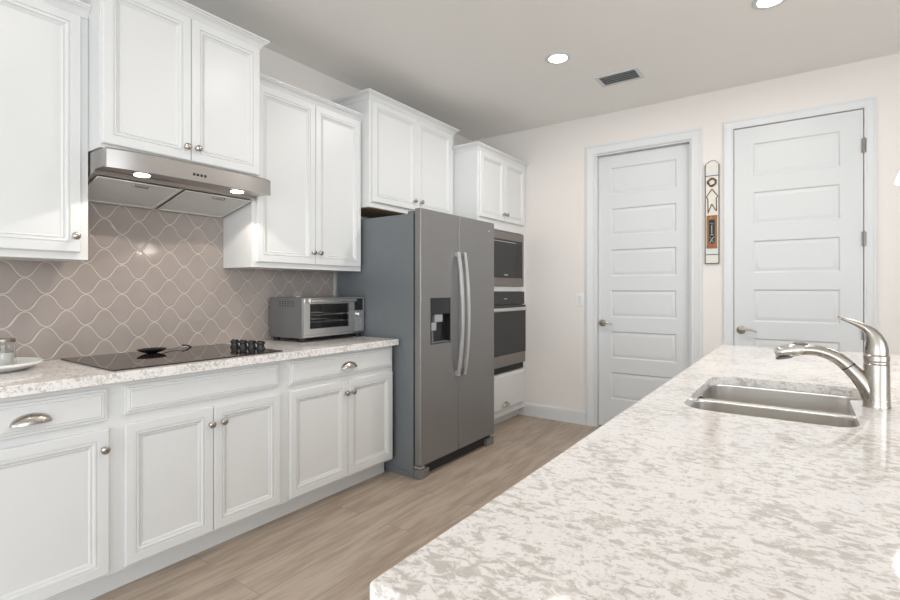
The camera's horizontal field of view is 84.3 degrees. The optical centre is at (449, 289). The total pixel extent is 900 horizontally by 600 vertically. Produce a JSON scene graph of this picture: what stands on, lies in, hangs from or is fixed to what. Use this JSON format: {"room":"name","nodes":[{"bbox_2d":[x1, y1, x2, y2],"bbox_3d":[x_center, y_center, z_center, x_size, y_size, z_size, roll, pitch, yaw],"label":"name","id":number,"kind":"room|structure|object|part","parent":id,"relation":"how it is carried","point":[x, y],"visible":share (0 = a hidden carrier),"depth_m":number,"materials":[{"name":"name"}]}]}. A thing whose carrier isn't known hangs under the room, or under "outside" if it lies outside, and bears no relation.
{"room":"kitchen","nodes":[
{"label":"kitchen","id":0,"kind":"room"},
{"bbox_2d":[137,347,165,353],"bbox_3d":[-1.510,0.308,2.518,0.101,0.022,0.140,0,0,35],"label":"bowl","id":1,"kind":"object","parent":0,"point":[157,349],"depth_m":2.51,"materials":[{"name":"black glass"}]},
{"bbox_2d":[17,47,472,360],"bbox_3d":[-2.266,-0.172,1.887,0.150,2.825,9.050,0,0,35],"label":"wall","id":2,"kind":"structure","parent":0,"point":[273,64],"depth_m":3.52,"materials":[{"name":"paint"}]},
{"bbox_2d":[0,0,90,261],"bbox_3d":[-1.858,-0.687,2.027,0.350,1.109,0.567,0,0,35],"label":"upper cabinet","id":3,"kind":"object","parent":2,"relation":"attached to","point":[44,43],"visible":1,"depth_m":2.06,"materials":[{"name":"white wood"}]},
{"bbox_3d":[-1.863,-1.215,2.030,0.339,0.053,0.567,0,0,35],"label":"crown molding","id":4,"kind":"part","parent":3,"relation":"part of","materials":[{"name":"white wood"}]},
{"bbox_3d":[-1.595,-0.231,2.120,0.030,0.033,0.033,0,0,35],"label":"knob","id":5,"kind":"part","parent":3,"relation":"part of","materials":[{"name":"silver metal"}]},
{"bbox_2d":[0,201,332,360],"bbox_3d":[-1.515,-0.055,2.805,0.008,0.762,2.217,0,0,35],"label":"backsplash","id":6,"kind":"structure","parent":2,"relation":"attached to","point":[149,278],"depth_m":2.63,"materials":[{"name":"tile"}]},
{"bbox_2d":[293,292,301,296],"bbox_3d":[-1.054,0.075,3.442,0.008,0.119,0.076,0,0,35],"label":"power outlet","id":7,"kind":"object","parent":6,"relation":"attached to","point":[295,294],"visible":0.33,"depth_m":3.44,"materials":[{"name":"beige plastic"}]},
{"bbox_2d":[80,0,269,176],"bbox_3d":[-1.422,-0.993,2.535,0.474,0.768,0.841,0,0,35],"label":"upper cabinet","id":8,"kind":"object","parent":2,"relation":"attached to","point":[175,79],"visible":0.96,"depth_m":2.35,"materials":[{"name":"white wood"}]},
{"bbox_3d":[-1.371,-0.973,2.265,0.020,0.694,0.374,0,0,35],"label":"door","id":9,"kind":"part","parent":8,"relation":"part of","materials":[{"name":"white wood"}]},
{"bbox_2d":[88,147,270,217],"bbox_3d":[-1.390,-0.517,2.531,0.511,0.171,0.787,0,0,35],"label":"range hood","id":10,"kind":"object","parent":8,"relation":"attached to","point":[116,176],"visible":0.99,"depth_m":2.42,"materials":[{"name":"silver metal"}]},
{"bbox_2d":[131,172,152,177],"bbox_3d":[-1.389,-0.518,2.241,0.084,0.012,0.084,0,0,35],"label":"lamp","id":11,"kind":"object","parent":10,"relation":"attached to","point":[139,174],"depth_m":2.23,"materials":[{"name":"white"}]},
{"bbox_2d":[228,189,245,193],"bbox_3d":[-1.121,-0.518,2.617,0.084,0.012,0.084,0,0,35],"label":"lamp","id":12,"kind":"object","parent":10,"relation":"attached to","point":[238,191],"depth_m":2.60,"materials":[{"name":"white"}]},
{"bbox_3d":[-1.258,-0.688,2.382,0.030,0.033,0.033,0,0,35],"label":"knob","id":13,"kind":"part","parent":8,"relation":"part of","materials":[{"name":"silver metal"}]},
{"bbox_3d":[-1.227,-0.691,2.425,0.030,0.033,0.033,0,0,35],"label":"knob","id":14,"kind":"part","parent":8,"relation":"part of","materials":[{"name":"silver metal"}]},
{"bbox_3d":[-1.427,-1.351,2.538,0.462,0.053,0.841,0,0,35],"label":"crown molding","id":15,"kind":"part","parent":8,"relation":"part of","materials":[{"name":"white wood"}]},
{"bbox_3d":[-1.154,-0.973,2.571,0.020,0.694,0.371,0,0,35],"label":"door","id":16,"kind":"part","parent":8,"relation":"part of","materials":[{"name":"white wood"}]},
{"bbox_2d":[223,73,363,271],"bbox_3d":[-0.985,-0.687,3.255,0.350,1.109,0.855,0,0,35],"label":"upper cabinet","id":17,"kind":"object","parent":2,"relation":"attached to","point":[310,144],"visible":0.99,"depth_m":3.10,"materials":[{"name":"white wood"}]},
{"bbox_3d":[-0.988,-0.673,3.016,0.020,1.022,0.416,0,0,35],"label":"door","id":18,"kind":"part","parent":17,"relation":"part of","materials":[{"name":"white wood"}]},
{"bbox_3d":[-0.874,-1.215,3.176,0.053,0.053,0.855,0,0,35],"label":"crown molding","id":19,"kind":"part","parent":17,"relation":"part of","materials":[{"name":"white wood"}]},
{"bbox_3d":[-0.751,-0.673,3.351,0.020,1.022,0.398,0,0,35],"label":"door","id":20,"kind":"part","parent":17,"relation":"part of","materials":[{"name":"white wood"}]},
{"bbox_2d":[331,88,459,217],"bbox_3d":[-0.404,-0.990,4.003,0.432,0.814,1.109,0,0,35],"label":"upper cabinet","id":21,"kind":"object","parent":2,"relation":"attached to","point":[407,153],"visible":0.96,"depth_m":3.75,"materials":[{"name":"white wood"}]},
{"bbox_3d":[-0.404,-0.979,3.698,0.020,0.714,0.491,0,0,35],"label":"door","id":22,"kind":"part","parent":21,"relation":"part of","materials":[{"name":"white wood"}]},
{"bbox_3d":[-0.409,-1.371,4.006,0.420,0.053,1.109,0,0,35],"label":"crown molding","id":23,"kind":"part","parent":21,"relation":"part of","materials":[{"name":"white wood"}]},
{"bbox_3d":[-0.124,-0.979,4.093,0.020,0.714,0.471,0,0,35],"label":"door","id":24,"kind":"part","parent":21,"relation":"part of","materials":[{"name":"white wood"}]},
{"bbox_2d":[91,414,601,599],"bbox_3d":[0.797,1.290,-0.290,7.765,0.100,9.050,0,0,35],"label":"floor","id":25,"kind":"structure","parent":0,"point":[332,547],"depth_m":2.55,"materials":[{"name":"brown wood"}]},
{"bbox_2d":[0,383,114,599],"bbox_3d":[-1.721,0.804,1.947,0.660,0.872,0.520,0,0,35],"label":"base cabinet","id":26,"kind":"object","parent":25,"relation":"on","point":[57,448],"visible":1,"depth_m":1.84,"materials":[{"name":"white wood"}]},
{"bbox_3d":[-1.474,0.455,1.755,0.034,0.036,0.120,0,0,35],"label":"cup pull","id":27,"kind":"part","parent":26,"relation":"part of","materials":[{"name":"silver metal"}]},
{"bbox_3d":[-1.489,0.453,1.781,0.020,0.128,0.458,0,0,35],"label":"drawer","id":28,"kind":"part","parent":26,"relation":"part of","materials":[{"name":"white wood"}]},
{"bbox_3d":[-1.346,0.624,1.939,0.030,0.033,0.033,0,0,35],"label":"knob","id":29,"kind":"part","parent":26,"relation":"part of","materials":[{"name":"silver metal"}]},
{"bbox_2d":[0,335,398,398],"bbox_3d":[-1.251,0.346,2.608,0.666,0.040,2.202,0,0,35],"label":"countertop","id":30,"kind":"structure","parent":26,"relation":"on","point":[46,376],"depth_m":2.13,"materials":[{"name":"stone"}]},
{"bbox_2d":[0,357,42,372],"bbox_3d":[-1.849,0.308,2.004,0.326,0.034,0.326,0,0,35],"label":"tray","id":31,"kind":"object","parent":30,"relation":"on","point":[21,362],"visible":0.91,"depth_m":2.00,"materials":[{"name":"white ceramic"}]},
{"bbox_2d":[0,337,15,365],"bbox_3d":[-1.854,0.259,2.061,0.084,0.117,0.084,0,0,35],"label":"candle jar","id":32,"kind":"object","parent":31,"relation":"on","point":[7,345],"visible":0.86,"depth_m":2.04,"materials":[{"name":"clear glass"}]},
{"bbox_3d":[-1.854,0.208,2.061,0.082,0.015,0.082,0,0,35],"label":"lid","id":33,"kind":"part","parent":32,"relation":"part of","materials":[{"name":"silver metal"}]},
{"bbox_2d":[61,339,282,370],"bbox_3d":[-1.351,0.301,2.475,0.580,0.050,0.794,0,0,35],"label":"cooktop","id":34,"kind":"object","parent":30,"relation":"in","point":[128,360],"visible":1,"depth_m":2.39,"materials":[{"name":"black glass"}]},
{"bbox_2d":[137,344,191,353],"bbox_3d":[-1.474,0.308,2.612,0.104,0.022,0.340,0,0,21],"label":"spoon rest","id":35,"kind":"object","parent":34,"relation":"on","point":[156,349],"visible":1,"depth_m":2.52,"materials":[{"name":"black metal"}]},
{"bbox_3d":[-1.203,0.300,2.779,0.050,0.038,0.050,0,0,35],"label":"control knob","id":36,"kind":"part","parent":34,"relation":"part of","materials":[{"name":"black plastic"}]},
{"bbox_3d":[-1.145,0.300,2.752,0.050,0.038,0.050,0,0,35],"label":"control knob","id":37,"kind":"part","parent":34,"relation":"part of","materials":[{"name":"black plastic"}]},
{"bbox_3d":[-1.086,0.300,2.725,0.050,0.038,0.050,0,0,35],"label":"control knob","id":38,"kind":"part","parent":34,"relation":"part of","materials":[{"name":"black plastic"}]},
{"bbox_3d":[-1.028,0.300,2.698,0.050,0.038,0.050,0,0,35],"label":"control knob","id":39,"kind":"part","parent":34,"relation":"part of","materials":[{"name":"black plastic"}]},
{"bbox_2d":[270,296,363,342],"bbox_3d":[-0.867,0.187,3.355,0.362,0.278,0.546,0,0,33],"label":"toaster oven","id":40,"kind":"object","parent":30,"relation":"on","point":[302,318],"visible":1,"depth_m":3.19,"materials":[{"name":"metal"}]},
{"bbox_3d":[-0.789,0.167,3.236,0.017,0.229,0.424,0,0,33],"label":"door","id":41,"kind":"part","parent":40,"relation":"part of","materials":[{"name":"metal"}]},
{"bbox_3d":[-0.786,0.166,3.239,0.004,0.156,0.336,0,0,33],"label":"door glass","id":42,"kind":"part","parent":40,"relation":"part of","materials":[{"name":"black glass"}]},
{"bbox_3d":[-0.760,0.068,3.228,0.043,0.024,0.390,0,0,33],"label":"handle","id":43,"kind":"part","parent":40,"relation":"part of","materials":[{"name":"silver metal"}]},
{"bbox_3d":[-0.642,0.169,3.466,0.012,0.238,0.113,0,0,33],"label":"control panel","id":44,"kind":"part","parent":40,"relation":"part of","materials":[{"name":"metal"}]},
{"bbox_2d":[108,361,282,591],"bbox_3d":[-1.343,0.804,2.483,0.656,0.872,0.792,0,0,35],"label":"base cabinet","id":45,"kind":"object","parent":25,"relation":"on","point":[199,455],"visible":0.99,"depth_m":2.25,"materials":[{"name":"white wood"}]},
{"bbox_3d":[-1.214,0.833,2.167,0.020,0.578,0.370,0,0,35],"label":"door","id":46,"kind":"part","parent":45,"relation":"part of","materials":[{"name":"white wood"}]},
{"bbox_3d":[-1.096,0.621,2.290,0.030,0.033,0.033,0,0,35],"label":"knob","id":47,"kind":"part","parent":45,"relation":"part of","materials":[{"name":"silver metal"}]},
{"bbox_3d":[-1.062,0.619,2.338,0.030,0.033,0.033,0,0,35],"label":"knob","id":48,"kind":"part","parent":45,"relation":"part of","materials":[{"name":"silver metal"}]},
{"bbox_3d":[-1.001,0.833,2.467,0.020,0.578,0.362,0,0,35],"label":"door","id":49,"kind":"part","parent":45,"relation":"part of","materials":[{"name":"white wood"}]},
{"bbox_2d":[275,346,391,518],"bbox_3d":[-0.863,0.804,3.154,0.660,0.872,0.858,0,0,35],"label":"base cabinet","id":50,"kind":"object","parent":25,"relation":"on","point":[337,407],"visible":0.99,"depth_m":2.92,"materials":[{"name":"white wood"}]},
{"bbox_3d":[-0.741,0.833,2.832,0.020,0.578,0.414,0,0,35],"label":"door","id":51,"kind":"part","parent":50,"relation":"part of","materials":[{"name":"white wood"}]},
{"bbox_3d":[-0.626,0.450,2.995,0.020,0.128,0.814,0,0,35],"label":"drawer","id":52,"kind":"part","parent":50,"relation":"part of","materials":[{"name":"white wood"}]},
{"bbox_3d":[-0.598,0.448,2.988,0.034,0.036,0.120,0,0,35],"label":"cup pull","id":53,"kind":"part","parent":50,"relation":"part of","materials":[{"name":"silver metal"}]},
{"bbox_3d":[-0.505,0.833,3.165,0.020,0.578,0.396,0,0,35],"label":"door","id":54,"kind":"part","parent":50,"relation":"part of","materials":[{"name":"white wood"}]},
{"bbox_2d":[338,208,493,479],"bbox_3d":[-0.209,0.350,3.827,0.856,1.777,0.947,0,0,35],"label":"refrigerator","id":55,"kind":"object","parent":25,"relation":"on","point":[425,280],"visible":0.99,"depth_m":3.44,"materials":[{"name":"metal"}]},
{"bbox_3d":[-0.522,1.222,3.488,0.708,0.034,0.028,0,0,35],"label":"rail","id":56,"kind":"part","parent":55,"relation":"part of","materials":[{"name":"grey metal"}]},
{"bbox_3d":[-0.085,0.308,3.427,0.054,1.692,0.438,0,0,35],"label":"door","id":57,"kind":"part","parent":55,"relation":"part of","materials":[{"name":"metal"}]},
{"bbox_3d":[-0.068,0.113,3.414,0.014,0.104,0.213,0,0,35],"label":"control panel","id":58,"kind":"part","parent":55,"relation":"part of","materials":[{"name":"black plastic"}]},
{"bbox_3d":[0.071,0.170,3.541,0.069,0.884,0.032,0,0,35],"label":"handle","id":59,"kind":"part","parent":55,"relation":"part of","materials":[{"name":"metal"}]},
{"bbox_3d":[0.116,0.170,3.604,0.069,0.884,0.032,0,0,35],"label":"handle","id":60,"kind":"part","parent":55,"relation":"part of","materials":[{"name":"metal"}]},
{"bbox_3d":[0.190,0.308,3.815,0.054,1.692,0.503,0,0,35],"label":"door","id":61,"kind":"part","parent":55,"relation":"part of","materials":[{"name":"metal"}]},
{"bbox_2d":[452,141,528,424],"bbox_3d":[0.246,-0.002,4.710,0.673,2.483,0.934,0,0,35],"label":"tall cabinet","id":62,"kind":"object","parent":25,"relation":"on","point":[488,182],"visible":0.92,"depth_m":4.48,"materials":[{"name":"white wood"}]},
{"bbox_3d":[0.239,-1.217,4.714,0.657,0.053,0.932,0,0,35],"label":"crown molding","id":63,"kind":"part","parent":62,"relation":"part of","materials":[{"name":"white wood"}]},
{"bbox_3d":[0.371,-0.905,4.381,0.020,0.558,0.416,0,0,35],"label":"door","id":64,"kind":"part","parent":62,"relation":"part of","materials":[{"name":"white wood"}]},
{"bbox_3d":[0.521,1.040,4.545,0.034,0.036,0.120,0,0,35],"label":"cup pull","id":65,"kind":"part","parent":62,"relation":"part of","materials":[{"name":"silver metal"}]},
{"bbox_2d":[494,230,523,285],"bbox_3d":[0.316,-0.285,4.683,0.490,0.500,0.756,0,0,35],"label":"microwave","id":66,"kind":"object","parent":62,"relation":"in","point":[508,247],"visible":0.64,"depth_m":4.59,"materials":[{"name":"metal"}]},
{"bbox_3d":[0.511,-0.286,4.549,0.015,0.348,0.628,0,0,35],"label":"glass door","id":67,"kind":"part","parent":66,"relation":"part of","materials":[{"name":"black glass"}]},
{"bbox_3d":[0.660,-0.278,4.745,0.001,0.295,0.100,0,0,35],"label":"control panel","id":68,"kind":"part","parent":66,"relation":"part of","materials":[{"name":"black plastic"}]},
{"bbox_3d":[0.495,0.934,4.555,0.020,0.332,0.800,0,0,35],"label":"drawer","id":69,"kind":"part","parent":62,"relation":"part of","materials":[{"name":"white wood"}]},
{"bbox_2d":[494,292,526,374],"bbox_3d":[0.316,0.385,4.683,0.590,0.738,0.756,0,0,35],"label":"oven","id":70,"kind":"object","parent":62,"relation":"in","point":[509,311],"visible":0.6,"depth_m":4.58,"materials":[{"name":"silver metal"}]},
{"bbox_3d":[0.498,0.076,4.553,0.025,0.120,0.756,0,0,35],"label":"control panel","id":71,"kind":"part","parent":70,"relation":"part of","materials":[{"name":"black glass"}]},
{"bbox_3d":[0.537,0.177,4.523,0.046,0.033,0.636,0,0,35],"label":"handle","id":72,"kind":"part","parent":70,"relation":"part of","materials":[{"name":"metal"}]},
{"bbox_3d":[0.610,-0.905,4.717,0.020,0.558,0.403,0,0,35],"label":"door","id":73,"kind":"part","parent":62,"relation":"part of","materials":[{"name":"white wood"}]},
{"bbox_3d":[1.096,0.798,1.528,0.783,0.884,2.890,0,0,35],"label":"kitchen island","id":74,"kind":"object","parent":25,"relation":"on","visible":0},
{"bbox_2d":[370,345,899,599],"bbox_3d":[1.232,0.341,1.431,1.148,0.030,2.960,0,0,35],"label":"island countertop","id":75,"kind":"structure","parent":74,"relation":"on","point":[668,498],"depth_m":0.73,"materials":[{"name":"stone"}]},
{"bbox_2d":[690,384,861,426],"bbox_3d":[1.005,0.458,1.515,0.458,0.202,0.648,0,0,35],"label":"sink","id":76,"kind":"object","parent":75,"relation":"in","point":[796,406],"visible":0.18,"depth_m":1.68,"materials":[{"name":"silver metal"}]},
{"bbox_3d":[0.885,0.443,1.392,0.405,0.172,0.310,0,0,35],"label":"bowl","id":77,"kind":"part","parent":76,"relation":"part of","materials":[{"name":"silver metal"}]},
{"bbox_3d":[1.102,0.458,1.651,0.458,0.202,0.313,0,0,35],"label":"bowl","id":78,"kind":"part","parent":76,"relation":"part of","materials":[{"name":"silver metal"}]},
{"bbox_2d":[774,316,891,408],"bbox_3d":[1.106,0.200,1.449,0.273,0.251,0.063,0,0,35],"label":"faucet","id":79,"kind":"object","parent":75,"relation":"on","point":[873,383],"visible":1,"depth_m":1.39,"materials":[{"name":"silver metal"}]},
{"bbox_3d":[1.130,0.242,1.432,0.196,0.162,0.052,0,0,35],"label":"spout","id":80,"kind":"part","parent":79,"relation":"part of","materials":[{"name":"silver metal"}]},
{"bbox_3d":[1.167,0.127,1.406,0.114,0.105,0.053,0,0,35],"label":"lever handle","id":81,"kind":"part","parent":79,"relation":"part of","materials":[{"name":"silver metal"}]},
{"bbox_2d":[183,0,899,140],"bbox_3d":[0.797,-1.635,-0.290,7.765,0.100,9.050,0,0,35],"label":"ceiling","id":82,"kind":"structure","parent":0,"point":[479,68],"depth_m":3.21,"materials":[{"name":"paint"}]},
{"bbox_2d":[545,52,570,63],"bbox_3d":[0.738,-1.581,3.395,0.172,0.007,0.172,0,0,35],"label":"recessed light","id":83,"kind":"object","parent":82,"relation":"in","point":[558,57],"visible":1,"depth_m":3.39,"materials":[{"name":"white"}]},
{"bbox_2d":[594,67,644,87],"bbox_3d":[1.260,-1.579,3.699,0.310,0.012,0.210,0,0,35],"label":"ceiling vent","id":84,"kind":"object","parent":82,"relation":"in","point":[631,74],"visible":1,"depth_m":3.69,"materials":[{"name":"grey metal"}]},
{"bbox_2d":[752,0,785,9],"bbox_3d":[1.749,-1.581,2.716,0.172,0.007,0.172,0,0,35],"label":"recessed light","id":85,"kind":"object","parent":82,"relation":"in","point":[756,4],"visible":1,"depth_m":2.74,"materials":[{"name":"white"}]},
{"bbox_2d":[895,172,899,184],"bbox_3d":[1.833,-1.003,1.902,0.196,1.162,0.196,0,0,35],"label":"pendant lamp","id":86,"kind":"object","parent":82,"relation":"hanging from","point":[897,182],"visible":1,"depth_m":1.94,"materials":[{"name":"white glass"}]},
{"bbox_2d":[473,53,899,410],"bbox_3d":[3.366,-0.172,3.153,7.565,2.825,0.140,0,0,35],"label":"wall","id":87,"kind":"structure","parent":0,"point":[555,154],"depth_m":4.47,"materials":[{"name":"paint"}]},
{"bbox_2d":[518,402,585,424],"bbox_3d":[0.965,1.176,4.765,0.702,0.128,0.014,0,0,35],"label":"baseboard","id":88,"kind":"structure","parent":87,"relation":"attached to","point":[575,416],"depth_m":4.74,"materials":[{"name":"white wood"}]},
{"bbox_2d":[576,293,583,305],"bbox_3d":[1.200,0.087,4.600,0.076,0.119,0.010,0,0,35],"label":"light switch","id":89,"kind":"object","parent":87,"relation":"attached to","point":[579,296],"visible":1,"depth_m":4.59,"materials":[{"name":"white plastic"}]},
{"bbox_2d":[586,127,701,426],"bbox_3d":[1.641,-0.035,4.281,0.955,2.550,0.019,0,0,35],"label":"trim","id":90,"kind":"structure","parent":87,"relation":"attached to","point":[695,135],"depth_m":4.37,"materials":[{"name":"white wood"}]},
{"bbox_2d":[599,143,689,424],"bbox_3d":[1.672,0.009,4.324,0.766,2.446,0.094,0,0,35],"label":"door","id":91,"kind":"structure","parent":87,"relation":"in","point":[644,196],"depth_m":4.34,"materials":[{"name":"white wood"}]},
{"bbox_3d":[1.408,0.300,4.488,0.139,0.064,0.056,0,0,35],"label":"handle","id":92,"kind":"part","parent":91,"relation":"part of","materials":[{"name":"silver metal"}]},
{"bbox_2d":[705,160,718,263],"bbox_3d":[2.088,-0.622,3.959,0.102,0.823,0.026,0,0,35],"label":"hanging decoration","id":93,"kind":"object","parent":87,"relation":"attached to","point":[711,172],"visible":1,"depth_m":3.96,"materials":[{"name":"multicoloured wood"}]},
{"bbox_3d":[2.051,-0.605,3.992,0.005,0.790,0.016,0,0,35],"label":"rail","id":94,"kind":"part","parent":93,"relation":"part of","materials":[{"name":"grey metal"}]},
{"bbox_3d":[2.086,-0.464,3.958,0.076,0.263,0.004,0,0,35],"label":"painted panel","id":95,"kind":"part","parent":93,"relation":"part of","materials":[{"name":"orange wood"}]},
{"bbox_3d":[2.084,-0.465,3.957,0.042,0.190,0.001,0,0,35],"label":"panel","id":96,"kind":"part","parent":93,"relation":"part of","materials":[{"name":"grey"}]},
{"bbox_2d":[734,109,866,352],"bbox_3d":[2.536,-0.007,3.641,0.794,2.479,0.094,0,0,35],"label":"door","id":97,"kind":"structure","parent":87,"relation":"in","point":[800,238],"depth_m":3.64,"materials":[{"name":"white wood"}]},
{"bbox_3d":[2.271,0.308,3.807,0.139,0.064,0.056,0,0,35],"label":"handle","id":98,"kind":"part","parent":97,"relation":"part of","materials":[{"name":"silver metal"}]},
{"bbox_2d":[724,96,876,346],"bbox_3d":[2.531,-0.040,3.649,0.917,2.559,0.019,0,0,35],"label":"trim","id":99,"kind":"structure","parent":87,"relation":"attached to","point":[869,104],"depth_m":3.48,"materials":[{"name":"white wood"}]}
]}

